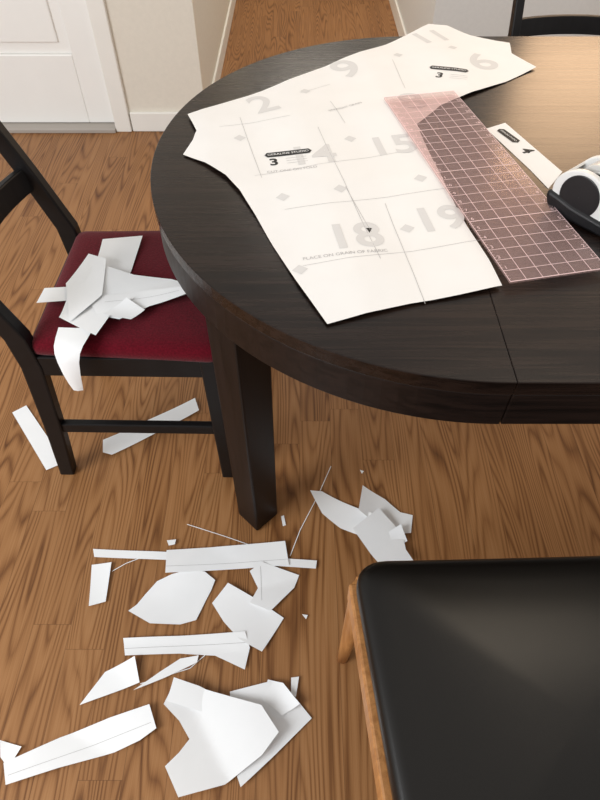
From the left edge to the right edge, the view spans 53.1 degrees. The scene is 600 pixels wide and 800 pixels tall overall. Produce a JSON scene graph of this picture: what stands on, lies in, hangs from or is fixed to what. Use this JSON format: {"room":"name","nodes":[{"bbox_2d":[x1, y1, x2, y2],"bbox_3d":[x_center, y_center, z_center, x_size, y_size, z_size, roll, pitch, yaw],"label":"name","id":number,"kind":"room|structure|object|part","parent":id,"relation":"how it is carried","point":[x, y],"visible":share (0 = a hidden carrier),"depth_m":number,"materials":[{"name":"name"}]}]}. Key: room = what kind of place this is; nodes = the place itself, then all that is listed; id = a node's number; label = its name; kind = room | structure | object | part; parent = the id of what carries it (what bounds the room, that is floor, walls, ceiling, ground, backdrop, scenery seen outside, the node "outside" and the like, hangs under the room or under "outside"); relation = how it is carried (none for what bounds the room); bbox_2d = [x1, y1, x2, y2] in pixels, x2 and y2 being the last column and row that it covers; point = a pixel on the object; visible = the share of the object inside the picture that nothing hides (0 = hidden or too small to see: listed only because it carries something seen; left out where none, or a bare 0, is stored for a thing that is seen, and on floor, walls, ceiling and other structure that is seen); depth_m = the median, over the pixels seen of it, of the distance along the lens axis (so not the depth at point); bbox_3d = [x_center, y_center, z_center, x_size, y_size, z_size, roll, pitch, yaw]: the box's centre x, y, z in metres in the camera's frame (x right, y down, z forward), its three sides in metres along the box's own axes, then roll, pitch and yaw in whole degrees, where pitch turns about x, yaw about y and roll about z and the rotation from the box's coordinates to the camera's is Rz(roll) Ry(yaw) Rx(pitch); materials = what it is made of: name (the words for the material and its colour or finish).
{"room":"dining room","nodes":[
{"label":"dining room","id":0,"kind":"room"},
{"bbox_2d":[105,0,206,129],"bbox_3d":[-0.590,-2.075,1.806,0.340,2.500,0.120,0,50,0],"label":"wall","id":1,"kind":"structure","parent":0,"point":[158,45],"depth_m":2.48,"materials":[{"name":"beige paint"}]},
{"bbox_2d":[85,0,131,131],"bbox_3d":[-0.795,-1.931,1.947,0.070,2.100,0.118,0,50,0],"label":"door frame","id":2,"kind":"structure","parent":1,"relation":"attached to","point":[97,10],"depth_m":2.49,"materials":[{"name":"white wood"}]},
{"bbox_2d":[130,112,177,130],"bbox_3d":[-0.588,-1.247,2.688,0.335,0.085,0.014,0,50,0],"label":"baseboard","id":3,"kind":"structure","parent":1,"relation":"attached to","point":[141,121],"depth_m":2.68,"materials":[{"name":"white wood"}]},
{"bbox_2d":[197,0,229,86],"bbox_3d":[-0.480,-3.534,3.030,0.120,2.500,3.690,0,50,0],"label":"wall","id":4,"kind":"structure","parent":0,"point":[212,14],"depth_m":2.85,"materials":[{"name":"beige paint"}]},
{"bbox_2d":[212,0,235,83],"bbox_3d":[-0.414,-2.706,3.912,0.012,0.085,3.824,0,50,0],"label":"baseboard","id":5,"kind":"structure","parent":4,"relation":"attached to","point":[222,50],"depth_m":3.24,"materials":[{"name":"white wood"}]},
{"bbox_2d":[0,0,599,799],"bbox_3d":[0.000,-1.102,2.654,6.400,0.050,8.100,0,50,0],"label":"floor","id":6,"kind":"structure","parent":0,"point":[470,490],"depth_m":1.47,"materials":[{"name":"brown wood"}]},
{"bbox_2d":[2,122,115,132],"bbox_3d":[-1.245,-1.258,2.741,0.830,0.018,0.130,0,50,0],"label":"threshold","id":7,"kind":"object","parent":6,"relation":"on","point":[12,127],"visible":0.47,"depth_m":2.70,"materials":[{"name":"metal"}]},
{"bbox_2d":[0,53,89,121],"bbox_3d":[-1.245,-1.368,2.633,0.580,0.285,0.040,0,50,0],"label":"rail","id":8,"kind":"object","parent":7,"relation":"on","point":[34,87],"visible":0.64,"depth_m":2.62,"materials":[{"name":"white paint"}]},
{"bbox_2d":[0,0,70,52],"bbox_3d":[-1.245,-1.668,2.278,0.580,0.645,0.016,0,50,0],"label":"panel","id":9,"kind":"object","parent":8,"relation":"on","point":[62,46],"visible":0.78,"depth_m":2.49,"materials":[{"name":"white paint"}]},
{"bbox_2d":[0,0,57,41],"bbox_3d":[-1.245,-1.661,2.271,0.490,0.555,0.016,0,50,0],"label":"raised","id":10,"kind":"object","parent":9,"relation":"attached to","point":[20,20],"visible":1,"depth_m":2.42,"materials":[{"name":"white paint"}]},
{"bbox_2d":[57,0,113,121],"bbox_3d":[-0.893,-1.925,1.969,0.123,2.018,0.040,0,50,0],"label":"stile","id":11,"kind":"object","parent":7,"relation":"on","point":[75,15],"visible":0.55,"depth_m":2.52,"materials":[{"name":"white paint"}]},
{"bbox_2d":[0,121,232,476],"bbox_3d":[-0.449,-0.254,1.310,0.599,0.920,0.421,1,50,1],"label":"dining chair","id":12,"kind":"object","parent":6,"relation":"on","point":[170,338],"visible":0.61,"depth_m":1.25,"materials":[{"name":"black paint"}]},
{"bbox_3d":[-0.630,-0.115,1.193,0.204,0.920,0.030,1,50,1],"label":"post","id":13,"kind":"part","parent":12,"relation":"part of","materials":[{"name":"black paint"}]},
{"bbox_3d":[-0.624,-0.398,1.431,0.204,0.920,0.030,1,50,1],"label":"post","id":14,"kind":"part","parent":12,"relation":"part of","materials":[{"name":"black paint"}]},
{"bbox_3d":[-0.542,-0.218,1.355,0.025,0.055,0.360,1,50,1],"label":"rail","id":15,"kind":"part","parent":12,"relation":"part of","materials":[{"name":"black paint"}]},
{"bbox_2d":[37,236,185,390],"bbox_3d":[-0.422,-0.211,1.303,0.312,0.129,0.314,-30,56,-22],"label":"paper scraps","id":16,"kind":"object","parent":12,"relation":"on","point":[103,286],"visible":0.98,"depth_m":1.24,"materials":[{"name":"white paper"}]},
{"bbox_3d":[-0.363,-0.074,1.234,0.350,0.055,0.024,1,50,1],"label":"rail","id":17,"kind":"part","parent":12,"relation":"part of","materials":[{"name":"black paint"}]},
{"bbox_2d":[32,231,212,361],"bbox_3d":[-0.343,-0.248,1.314,0.386,0.045,0.421,1,50,1],"label":"seat cushion","id":18,"kind":"object","parent":12,"relation":"on","point":[172,330],"depth_m":1.21,"materials":[{"name":"red fabric"}]},
{"bbox_3d":[-0.181,0.049,1.376,0.042,0.430,0.036,1,50,1],"label":"leg","id":19,"kind":"part","parent":12,"relation":"part of","materials":[{"name":"black paint"}]},
{"bbox_2d":[0,398,412,796],"bbox_3d":[-0.263,0.352,1.381,1.073,0.030,0.946,0,50,0],"label":"paper scraps","id":20,"kind":"object","parent":6,"relation":"on","point":[237,734],"visible":0.98,"depth_m":1.26,"materials":[{"name":"white paper"}]},
{"bbox_2d":[150,36,599,529],"bbox_3d":[0.527,-0.225,1.401,1.597,0.742,1.150,0,50,0],"label":"dining table","id":21,"kind":"object","parent":6,"relation":"on","point":[523,351],"depth_m":0.93,"materials":[{"name":"brown wood"}]},
{"bbox_3d":[-0.102,0.048,1.190,0.076,0.716,0.076,37,59,27],"label":"leg","id":22,"kind":"part","parent":21,"relation":"part of","materials":[{"name":"black wood"}]},
{"bbox_2d":[183,24,535,323],"bbox_3d":[0.235,-0.510,1.153,1.007,0.008,0.744,-35,58,-26],"label":"sewing pattern","id":23,"kind":"object","parent":21,"relation":"on","point":[339,187],"visible":1,"depth_m":1.07,"materials":[{"name":"paper"}]},
{"bbox_2d":[246,96,280,113],"bbox_3d":[-0.078,-0.613,1.240,0.051,0.003,0.080,-20,53,-16],"label":"print","id":24,"kind":"object","parent":23,"relation":"on","point":[254,104],"depth_m":1.24,"materials":[{"name":"grey paper"}]},
{"bbox_2d":[267,144,336,172],"bbox_3d":[0.005,-0.443,1.096,0.127,0.003,0.103,0,50,0],"label":"print","id":25,"kind":"object","parent":23,"relation":"on","point":[281,158],"depth_m":1.10},
{"bbox_2d":[330,60,357,76],"bbox_3d":[0.099,-0.747,1.351,0.063,0.003,0.086,0,50,0],"label":"print","id":26,"kind":"object","parent":23,"relation":"on","point":[340,68],"depth_m":1.35,"materials":[{"name":"grey paper"}]},
{"bbox_2d":[303,222,386,259],"bbox_3d":[0.069,-0.250,0.933,0.130,0.005,0.101,0,50,0],"label":"print","id":27,"kind":"object","parent":23,"relation":"on","point":[321,240],"depth_m":0.93},
{"bbox_2d":[372,133,416,154],"bbox_3d":[0.179,-0.481,1.128,0.074,0.003,0.070,-7,50,-6],"label":"print","id":28,"kind":"object","parent":23,"relation":"on","point":[382,143],"depth_m":1.13,"materials":[{"name":"grey paper"}]},
{"bbox_2d":[398,93,426,107],"bbox_3d":[0.233,-0.622,1.245,0.052,0.003,0.074,-4,50,-4],"label":"print","id":29,"kind":"object","parent":23,"relation":"on","point":[404,101],"depth_m":1.24,"materials":[{"name":"grey"}]},
{"bbox_2d":[412,30,448,42],"bbox_3d":[0.320,-0.893,1.474,0.064,0.003,0.072,-19,53,-15],"label":"print","id":30,"kind":"object","parent":23,"relation":"on","point":[418,36],"depth_m":1.47,"materials":[{"name":"grey paper"}]},
{"bbox_2d":[416,205,463,231],"bbox_3d":[0.230,-0.295,0.972,0.076,0.002,0.074,0,50,0],"label":"print","id":31,"kind":"object","parent":23,"relation":"on","point":[429,218],"depth_m":0.97,"materials":[{"name":"grey paper"}]},
{"bbox_2d":[470,53,497,68],"bbox_3d":[0.421,-0.779,1.380,0.062,0.003,0.088,0,50,0],"label":"print","id":32,"kind":"object","parent":23,"relation":"on","point":[477,60],"depth_m":1.38,"materials":[{"name":"grey paper"}]},
{"bbox_2d":[384,91,598,281],"bbox_3d":[0.311,-0.408,1.058,0.152,0.004,0.610,-9,51,-8],"label":"ruler","id":33,"kind":"object","parent":23,"relation":"on","point":[400,119],"visible":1,"depth_m":1.01,"materials":[{"name":"pink plastic"}]},
{"bbox_3d":[0.421,-0.459,1.115,0.054,0.001,0.239,-13,51,-10],"label":"pattern strip","id":34,"kind":"part","parent":21,"relation":"part of","materials":[{"name":"white paper"}]},
{"bbox_2d":[547,155,599,235],"bbox_3d":[0.495,-0.314,0.937,0.087,0.087,0.189,-33,57,-24],"label":"tape dispenser","id":35,"kind":"object","parent":21,"relation":"on","point":[575,193],"visible":1,"depth_m":0.94,"materials":[{"name":"white plastic"}]},
{"bbox_3d":[0.438,-0.319,0.941,0.003,0.067,0.067,-33,57,-24],"label":"plate","id":36,"kind":"part","parent":35,"relation":"part of","materials":[{"name":"black plastic"}]},
{"bbox_2d":[337,556,599,799],"bbox_3d":[0.354,0.480,0.772,0.555,0.800,0.570,0,50,0],"label":"upholstered chair","id":37,"kind":"object","parent":6,"relation":"on","point":[479,678],"visible":1,"depth_m":0.80,"materials":[{"name":"black leather"}]},
{"bbox_3d":[0.100,0.421,1.085,0.045,0.396,0.051,0,50,0],"label":"leg","id":38,"kind":"part","parent":37,"relation":"part of","materials":[{"name":"brown wood"}]},
{"bbox_3d":[0.109,0.467,0.821,0.024,0.052,0.432,-4,50,-4],"label":"seat rail","id":39,"kind":"part","parent":37,"relation":"part of","materials":[{"name":"brown wood"}]},
{"bbox_2d":[508,0,599,35],"bbox_3d":[0.860,-0.961,1.903,0.421,0.920,0.599,0,50,0],"label":"dining chair","id":40,"kind":"object","parent":6,"relation":"on","point":[584,24],"visible":0.12,"depth_m":1.90,"materials":[{"name":"black paint"}]},
{"bbox_3d":[0.675,-1.097,2.017,0.030,0.920,0.204,0,50,0],"label":"post","id":41,"kind":"part","parent":40,"relation":"part of","materials":[{"name":"black paint"}]},
{"bbox_2d":[397,0,463,33],"bbox_3d":[0.640,-3.587,3.075,0.120,2.500,3.550,0,50,0],"label":"wall","id":42,"kind":"structure","parent":0,"point":[415,14],"depth_m":2.69,"materials":[{"name":"white paint"}]},
{"bbox_2d":[389,0,406,35],"bbox_3d":[0.574,-2.806,3.996,0.012,0.085,3.564,0,50,0],"label":"baseboard","id":43,"kind":"structure","parent":42,"relation":"attached to","point":[399,23],"depth_m":3.50,"materials":[{"name":"white wood"}]},
{"bbox_2d":[459,0,599,35],"bbox_3d":[1.950,-1.792,2.548,2.500,1.000,0.120,0,50,0],"label":"wall","id":44,"kind":"structure","parent":0,"point":[478,17],"depth_m":2.59,"materials":[{"name":"white paint"}]}
]}

